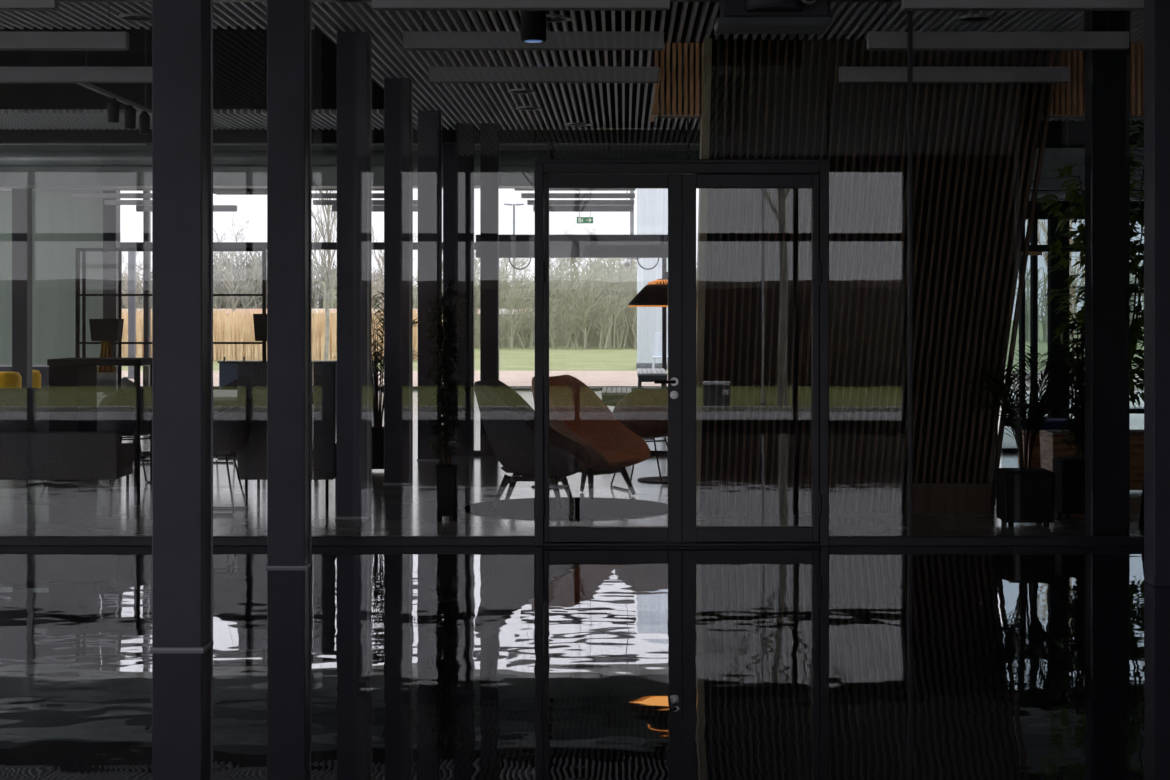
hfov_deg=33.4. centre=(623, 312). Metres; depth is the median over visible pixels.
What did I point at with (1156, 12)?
square column
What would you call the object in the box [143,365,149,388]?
table
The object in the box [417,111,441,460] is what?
square column
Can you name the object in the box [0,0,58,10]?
linear pendant light
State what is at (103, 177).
beam
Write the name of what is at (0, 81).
diffuser
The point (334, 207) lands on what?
linear pendant light
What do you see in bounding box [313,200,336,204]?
linear pendant light
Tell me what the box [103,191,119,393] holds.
column
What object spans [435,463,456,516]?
pot
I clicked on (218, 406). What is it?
shell chair
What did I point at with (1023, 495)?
pot
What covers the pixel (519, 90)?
recessed light
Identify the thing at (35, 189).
linear pendant light
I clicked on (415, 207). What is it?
linear pendant light
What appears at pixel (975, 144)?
wall
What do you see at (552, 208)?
linear pendant light
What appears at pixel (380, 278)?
bare tree
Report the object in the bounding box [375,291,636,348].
undergrowth
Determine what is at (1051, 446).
indoor tree
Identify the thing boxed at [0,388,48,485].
shell chair
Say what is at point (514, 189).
linear pendant light
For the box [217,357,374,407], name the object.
bar table
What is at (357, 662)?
floor
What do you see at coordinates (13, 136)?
beam
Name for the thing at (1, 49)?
diffuser
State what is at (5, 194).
roller blind
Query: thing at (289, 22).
square column
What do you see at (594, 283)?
bare tree
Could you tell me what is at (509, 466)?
seat cushion
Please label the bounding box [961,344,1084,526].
potted palm
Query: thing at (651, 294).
pendant lamp
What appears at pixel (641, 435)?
seat cushion
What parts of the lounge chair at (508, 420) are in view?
leg, leg, under frame, leg, leg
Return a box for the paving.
[122,371,1143,390]
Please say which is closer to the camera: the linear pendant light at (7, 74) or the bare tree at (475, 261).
the linear pendant light at (7, 74)
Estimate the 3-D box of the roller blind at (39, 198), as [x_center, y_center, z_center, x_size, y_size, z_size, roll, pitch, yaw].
[-11.004,-0.687,36.660,0.357,3.394,0.090,0,0,0]
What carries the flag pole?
on the field
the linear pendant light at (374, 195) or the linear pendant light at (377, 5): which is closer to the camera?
the linear pendant light at (377, 5)
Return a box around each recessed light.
[119,13,151,21]
[508,88,535,93]
[516,106,541,110]
[546,14,570,22]
[567,122,590,125]
[956,14,994,22]
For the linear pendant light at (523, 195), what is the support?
hanging from the ceiling
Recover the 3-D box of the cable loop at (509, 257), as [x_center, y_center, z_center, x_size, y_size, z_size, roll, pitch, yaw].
[-1.947,-0.925,36.500,0.424,0.233,0.024,0,0,0]
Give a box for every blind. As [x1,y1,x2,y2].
[0,189,11,366]
[32,189,47,366]
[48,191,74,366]
[75,191,102,366]
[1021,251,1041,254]
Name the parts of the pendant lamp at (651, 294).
perforated crown, lamp shade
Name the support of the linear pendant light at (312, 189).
hanging from the ceiling
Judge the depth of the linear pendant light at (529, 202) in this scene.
32.26 m
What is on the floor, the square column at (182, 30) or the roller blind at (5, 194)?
the square column at (182, 30)
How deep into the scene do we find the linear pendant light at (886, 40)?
12.41 m
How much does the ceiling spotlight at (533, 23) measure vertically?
0.392 m
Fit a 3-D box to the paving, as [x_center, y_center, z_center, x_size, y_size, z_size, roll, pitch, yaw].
[-6.000,1.530,43.550,56.000,0.100,12.900,0,0,0]
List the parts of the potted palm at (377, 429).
stem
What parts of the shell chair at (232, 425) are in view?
sled leg, sled leg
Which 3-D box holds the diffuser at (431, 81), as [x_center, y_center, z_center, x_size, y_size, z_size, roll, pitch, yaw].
[-0.575,-1.669,14.100,1.640,0.007,0.068,0,0,0]
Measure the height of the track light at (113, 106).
1.260 m
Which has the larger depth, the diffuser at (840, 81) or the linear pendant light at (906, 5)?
the diffuser at (840, 81)
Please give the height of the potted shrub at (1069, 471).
1.460 m
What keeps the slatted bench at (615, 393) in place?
on the floor
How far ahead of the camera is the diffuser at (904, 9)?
10.89 m
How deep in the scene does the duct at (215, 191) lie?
24.67 m
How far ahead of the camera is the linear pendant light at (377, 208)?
34.36 m
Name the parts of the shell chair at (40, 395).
sled leg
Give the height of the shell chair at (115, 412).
0.832 m
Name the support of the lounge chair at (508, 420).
on the round rug
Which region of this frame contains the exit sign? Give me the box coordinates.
[577,191,592,222]
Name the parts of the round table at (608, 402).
stem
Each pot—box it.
[372,429,383,468]
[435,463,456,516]
[996,468,1054,522]
[1052,457,1084,513]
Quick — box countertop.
[217,361,374,362]
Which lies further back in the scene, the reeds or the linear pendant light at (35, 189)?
the reeds
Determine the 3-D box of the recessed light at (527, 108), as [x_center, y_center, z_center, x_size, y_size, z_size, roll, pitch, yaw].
[-0.927,-1.998,19.024,0.260,0.020,0.260,0,0,0]
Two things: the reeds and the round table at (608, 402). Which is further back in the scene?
the reeds
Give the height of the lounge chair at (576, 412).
0.955 m
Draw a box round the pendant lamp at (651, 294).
[628,272,667,306]
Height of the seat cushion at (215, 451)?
0.030 m
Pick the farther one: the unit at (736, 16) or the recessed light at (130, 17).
the recessed light at (130, 17)
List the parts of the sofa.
backrest, leg, seat, seat, leg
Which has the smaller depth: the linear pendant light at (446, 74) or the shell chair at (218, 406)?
the linear pendant light at (446, 74)
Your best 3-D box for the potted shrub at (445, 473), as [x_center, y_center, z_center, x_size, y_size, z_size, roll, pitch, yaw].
[-1.249,0.612,13.755,0.340,1.696,0.442,0,0,-16]
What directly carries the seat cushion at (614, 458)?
on the lounge chair at (576, 412)
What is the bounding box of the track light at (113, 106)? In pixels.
[76,28,151,133]
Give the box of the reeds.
[122,309,442,359]
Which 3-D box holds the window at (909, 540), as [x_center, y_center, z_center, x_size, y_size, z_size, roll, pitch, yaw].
[-2.500,-0.290,12.260,23.000,3.500,0.080,0,0,0]
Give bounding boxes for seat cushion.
[119,432,149,435]
[213,449,240,454]
[501,460,583,473]
[603,452,640,464]
[637,434,667,436]
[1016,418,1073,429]
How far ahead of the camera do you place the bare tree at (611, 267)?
85.64 m
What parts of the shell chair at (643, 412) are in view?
sled leg, sled leg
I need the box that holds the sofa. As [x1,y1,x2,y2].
[0,431,133,505]
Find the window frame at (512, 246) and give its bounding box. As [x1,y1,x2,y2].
[476,235,667,390]
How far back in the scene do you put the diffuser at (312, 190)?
28.49 m
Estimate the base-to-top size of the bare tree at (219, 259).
5.485 m
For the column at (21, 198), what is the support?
on the floor
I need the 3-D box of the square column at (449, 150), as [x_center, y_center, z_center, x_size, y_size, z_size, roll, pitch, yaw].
[-1.935,-0.490,22.096,0.232,3.900,0.208,0,0,0]
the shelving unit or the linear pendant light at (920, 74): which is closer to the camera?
the linear pendant light at (920, 74)
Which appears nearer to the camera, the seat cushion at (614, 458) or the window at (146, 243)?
the seat cushion at (614, 458)
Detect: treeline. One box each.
[122,250,562,319]
[316,258,696,342]
[1014,253,1143,341]
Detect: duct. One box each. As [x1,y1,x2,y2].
[213,189,266,194]
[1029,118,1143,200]
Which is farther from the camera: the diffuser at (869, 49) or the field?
the field
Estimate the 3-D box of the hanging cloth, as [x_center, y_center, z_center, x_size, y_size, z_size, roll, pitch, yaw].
[-5.271,0.436,19.880,0.177,0.339,0.055,0,0,0]
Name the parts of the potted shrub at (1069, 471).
stem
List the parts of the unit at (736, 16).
plate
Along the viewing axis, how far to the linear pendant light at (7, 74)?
14.06 m
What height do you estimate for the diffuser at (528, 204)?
0.007 m
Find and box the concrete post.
[126,251,135,378]
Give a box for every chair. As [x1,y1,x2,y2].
[0,372,21,387]
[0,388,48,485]
[25,388,98,485]
[32,370,40,387]
[97,388,149,487]
[121,377,149,464]
[213,380,236,462]
[213,398,254,514]
[237,362,336,505]
[474,378,591,508]
[532,375,650,499]
[610,390,667,490]
[652,333,667,367]
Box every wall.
[650,42,1143,121]
[696,32,1060,513]
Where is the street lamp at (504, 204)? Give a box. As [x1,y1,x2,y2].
[504,204,523,282]
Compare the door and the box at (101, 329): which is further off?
the box at (101, 329)
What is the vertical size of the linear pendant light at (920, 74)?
0.108 m
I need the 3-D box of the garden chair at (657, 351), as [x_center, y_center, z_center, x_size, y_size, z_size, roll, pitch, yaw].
[0.858,0.971,45.223,0.444,1.023,0.490,0,0,0]
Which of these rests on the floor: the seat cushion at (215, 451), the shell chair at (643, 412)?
the shell chair at (643, 412)
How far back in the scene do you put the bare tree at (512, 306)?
79.94 m
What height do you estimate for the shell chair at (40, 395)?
0.832 m
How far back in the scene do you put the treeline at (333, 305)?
93.21 m
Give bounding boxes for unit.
[75,248,265,454]
[713,0,832,33]
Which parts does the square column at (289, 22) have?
plate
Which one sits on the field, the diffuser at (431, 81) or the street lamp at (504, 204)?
the street lamp at (504, 204)
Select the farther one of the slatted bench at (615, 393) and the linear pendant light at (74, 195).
the linear pendant light at (74, 195)
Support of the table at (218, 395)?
on the floor
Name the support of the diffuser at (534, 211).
attached to the linear pendant light at (552, 208)
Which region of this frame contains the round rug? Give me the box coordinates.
[463,497,667,519]
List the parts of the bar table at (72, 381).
panel, leg, leg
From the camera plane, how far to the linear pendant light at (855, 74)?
14.06 m
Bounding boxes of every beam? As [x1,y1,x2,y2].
[0,121,699,143]
[0,145,667,188]
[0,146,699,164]
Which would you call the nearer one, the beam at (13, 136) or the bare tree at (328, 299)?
the beam at (13, 136)
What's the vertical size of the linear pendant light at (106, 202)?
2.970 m
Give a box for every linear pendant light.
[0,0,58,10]
[0,2,128,50]
[0,67,151,82]
[35,189,151,190]
[72,193,151,197]
[104,200,151,204]
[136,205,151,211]
[213,205,236,211]
[312,189,383,190]
[312,193,336,197]
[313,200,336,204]
[332,205,336,211]
[372,0,669,10]
[372,193,383,197]
[372,200,383,204]
[372,205,383,211]
[403,11,663,50]
[413,205,417,211]
[429,51,658,82]
[514,189,635,190]
[521,193,634,197]
[527,200,633,204]
[533,205,633,211]
[838,34,906,82]
[867,2,1128,50]
[901,0,1143,10]
[913,67,1069,82]
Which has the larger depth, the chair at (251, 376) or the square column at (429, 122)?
the square column at (429, 122)
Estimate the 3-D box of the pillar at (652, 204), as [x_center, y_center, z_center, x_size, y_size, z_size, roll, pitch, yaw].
[0.773,-2.125,52.000,0.900,7.230,0.900,0,0,0]
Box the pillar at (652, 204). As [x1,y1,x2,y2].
[636,189,667,368]
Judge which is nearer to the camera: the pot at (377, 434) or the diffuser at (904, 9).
the diffuser at (904, 9)
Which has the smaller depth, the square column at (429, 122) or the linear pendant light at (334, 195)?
the square column at (429, 122)
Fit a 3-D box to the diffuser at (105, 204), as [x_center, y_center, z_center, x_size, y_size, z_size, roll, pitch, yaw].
[-7.715,-1.794,32.300,1.750,0.007,0.068,0,0,0]
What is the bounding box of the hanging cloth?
[98,341,114,371]
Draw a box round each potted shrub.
[423,279,469,520]
[1049,316,1084,517]
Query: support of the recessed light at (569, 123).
in the ceiling
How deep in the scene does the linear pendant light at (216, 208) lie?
34.36 m
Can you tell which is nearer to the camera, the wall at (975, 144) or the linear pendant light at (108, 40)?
the linear pendant light at (108, 40)
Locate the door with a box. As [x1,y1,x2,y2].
[535,163,828,545]
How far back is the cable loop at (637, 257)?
36.49 m
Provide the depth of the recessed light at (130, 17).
13.19 m
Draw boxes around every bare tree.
[122,252,151,312]
[213,213,266,315]
[312,191,336,360]
[372,226,417,314]
[442,251,502,347]
[478,234,534,348]
[500,229,582,325]
[549,258,618,348]
[582,228,636,336]
[606,258,636,320]
[1027,220,1084,396]
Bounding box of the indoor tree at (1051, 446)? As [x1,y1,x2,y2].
[1031,118,1143,489]
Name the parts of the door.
handle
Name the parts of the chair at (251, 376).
leg, leg, leg, seat, leg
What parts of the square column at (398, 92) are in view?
plate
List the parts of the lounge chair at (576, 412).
leg, leg, under frame, leg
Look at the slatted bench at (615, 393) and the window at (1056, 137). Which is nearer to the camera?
the window at (1056, 137)
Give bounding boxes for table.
[47,358,151,497]
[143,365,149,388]
[213,390,236,400]
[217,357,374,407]
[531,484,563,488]
[604,399,667,482]
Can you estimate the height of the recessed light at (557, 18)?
0.020 m
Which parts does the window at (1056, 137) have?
sill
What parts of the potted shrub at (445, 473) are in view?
stem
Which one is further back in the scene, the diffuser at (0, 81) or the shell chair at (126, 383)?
the shell chair at (126, 383)
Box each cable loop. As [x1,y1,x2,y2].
[509,257,530,269]
[637,257,658,269]
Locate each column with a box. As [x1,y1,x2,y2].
[12,189,31,387]
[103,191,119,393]
[150,0,212,650]
[265,0,311,567]
[335,32,371,518]
[383,78,412,484]
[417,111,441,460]
[443,144,455,441]
[445,123,666,455]
[1084,11,1129,535]
[1144,0,1169,586]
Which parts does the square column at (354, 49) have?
plate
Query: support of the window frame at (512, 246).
attached to the window at (146, 243)
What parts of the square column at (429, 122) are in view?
plate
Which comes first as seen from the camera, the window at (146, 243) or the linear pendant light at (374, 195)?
the linear pendant light at (374, 195)
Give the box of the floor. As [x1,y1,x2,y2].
[0,390,1169,779]
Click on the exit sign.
(579, 219)
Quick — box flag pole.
[630,191,633,272]
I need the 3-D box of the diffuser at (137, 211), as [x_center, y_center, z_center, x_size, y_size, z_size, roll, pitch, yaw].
[-7.715,-1.794,34.400,1.750,0.007,0.068,0,0,0]
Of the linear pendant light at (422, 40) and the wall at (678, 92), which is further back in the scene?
the wall at (678, 92)
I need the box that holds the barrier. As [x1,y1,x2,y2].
[126,309,534,313]
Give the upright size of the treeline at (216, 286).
6.888 m
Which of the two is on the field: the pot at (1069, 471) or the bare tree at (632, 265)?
the bare tree at (632, 265)
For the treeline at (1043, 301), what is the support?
on the field
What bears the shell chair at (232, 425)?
on the floor
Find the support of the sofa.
on the floor
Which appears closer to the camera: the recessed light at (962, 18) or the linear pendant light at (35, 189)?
the recessed light at (962, 18)
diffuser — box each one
[0,8,56,10]
[0,48,126,50]
[0,81,151,82]
[36,190,151,190]
[105,204,151,204]
[137,211,236,211]
[312,190,383,190]
[313,204,417,204]
[374,8,667,10]
[405,48,661,50]
[431,81,657,82]
[515,190,634,190]
[528,204,633,204]
[534,211,632,211]
[840,81,1067,82]
[868,48,1126,50]
[903,8,1143,10]
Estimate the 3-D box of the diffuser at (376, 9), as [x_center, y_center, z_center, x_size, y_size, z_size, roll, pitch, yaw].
[-0.575,-1.698,10.900,1.640,0.007,0.068,0,0,0]
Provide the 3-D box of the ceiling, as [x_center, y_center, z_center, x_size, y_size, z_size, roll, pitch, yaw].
[-2.500,-2.545,10.400,23.000,1.090,22.000,0,0,0]
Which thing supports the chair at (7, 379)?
on the floor
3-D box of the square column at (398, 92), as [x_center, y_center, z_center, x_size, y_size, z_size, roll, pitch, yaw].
[-1.935,-0.270,16.696,0.232,3.460,0.208,0,0,0]
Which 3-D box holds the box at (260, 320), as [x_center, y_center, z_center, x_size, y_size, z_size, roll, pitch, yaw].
[-3.577,0.144,19.880,0.359,0.282,0.279,0,0,0]
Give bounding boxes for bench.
[601,387,630,405]
[637,368,667,389]
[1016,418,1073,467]
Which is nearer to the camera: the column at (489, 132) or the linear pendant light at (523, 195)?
the column at (489, 132)
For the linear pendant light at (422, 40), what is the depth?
12.41 m
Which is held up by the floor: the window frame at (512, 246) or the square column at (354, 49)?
the square column at (354, 49)
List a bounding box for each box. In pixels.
[89,318,123,340]
[253,314,266,340]
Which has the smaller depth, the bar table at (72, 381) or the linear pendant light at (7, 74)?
the linear pendant light at (7, 74)
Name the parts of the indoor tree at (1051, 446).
pot, stem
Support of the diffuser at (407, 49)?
attached to the linear pendant light at (422, 40)
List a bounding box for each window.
[0,0,1143,545]
[0,191,667,389]
[1001,119,1143,452]
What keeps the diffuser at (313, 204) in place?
attached to the linear pendant light at (374, 202)
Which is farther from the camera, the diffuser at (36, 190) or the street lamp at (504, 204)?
the street lamp at (504, 204)
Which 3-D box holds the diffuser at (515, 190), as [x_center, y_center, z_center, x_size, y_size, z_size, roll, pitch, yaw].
[-0.715,-1.794,28.500,1.750,0.007,0.068,0,0,0]
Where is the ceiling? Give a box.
[0,2,1143,129]
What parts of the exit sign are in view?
sign panel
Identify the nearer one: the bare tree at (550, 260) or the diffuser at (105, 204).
the diffuser at (105, 204)
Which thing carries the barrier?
on the field
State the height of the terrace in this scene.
0.100 m
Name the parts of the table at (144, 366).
leg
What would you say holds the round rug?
on the floor
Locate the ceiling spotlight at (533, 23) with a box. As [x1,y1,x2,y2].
[521,11,545,42]
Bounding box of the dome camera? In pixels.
[623,258,639,267]
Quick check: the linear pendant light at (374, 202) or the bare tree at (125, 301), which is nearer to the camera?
the linear pendant light at (374, 202)
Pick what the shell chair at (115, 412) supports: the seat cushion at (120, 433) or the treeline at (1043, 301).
the seat cushion at (120, 433)
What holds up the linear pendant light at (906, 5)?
hanging from the ceiling
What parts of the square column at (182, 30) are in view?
plate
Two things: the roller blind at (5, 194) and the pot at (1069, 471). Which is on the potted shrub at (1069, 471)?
the pot at (1069, 471)
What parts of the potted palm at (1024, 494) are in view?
stem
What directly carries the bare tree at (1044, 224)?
on the terrace
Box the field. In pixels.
[122,320,1143,370]
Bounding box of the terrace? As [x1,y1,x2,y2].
[998,391,1143,446]
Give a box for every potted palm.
[331,290,428,468]
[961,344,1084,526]
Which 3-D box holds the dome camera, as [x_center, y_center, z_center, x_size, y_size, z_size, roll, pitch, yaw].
[0.252,-0.988,37.397,0.569,0.233,0.277,0,0,45]
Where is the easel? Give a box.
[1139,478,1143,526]
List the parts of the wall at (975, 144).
baseboard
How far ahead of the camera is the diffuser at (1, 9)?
10.89 m
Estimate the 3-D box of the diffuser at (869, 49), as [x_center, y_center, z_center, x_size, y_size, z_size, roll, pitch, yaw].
[2.385,-1.683,12.450,1.640,0.007,0.068,0,0,0]
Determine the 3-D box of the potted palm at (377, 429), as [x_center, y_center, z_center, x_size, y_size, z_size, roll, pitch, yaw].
[-2.247,0.612,18.010,0.943,1.695,0.806,0,0,0]
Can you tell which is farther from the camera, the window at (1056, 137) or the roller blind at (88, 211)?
the roller blind at (88, 211)
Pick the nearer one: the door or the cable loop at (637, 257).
the door
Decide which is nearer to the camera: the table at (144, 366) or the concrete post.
the table at (144, 366)
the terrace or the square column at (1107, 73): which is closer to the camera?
the square column at (1107, 73)
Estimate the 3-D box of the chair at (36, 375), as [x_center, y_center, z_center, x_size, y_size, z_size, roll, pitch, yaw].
[-10.392,1.227,34.000,0.440,0.466,0.440,0,0,0]
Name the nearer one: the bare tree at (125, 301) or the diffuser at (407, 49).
the diffuser at (407, 49)
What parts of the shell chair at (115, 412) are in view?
sled leg, sled leg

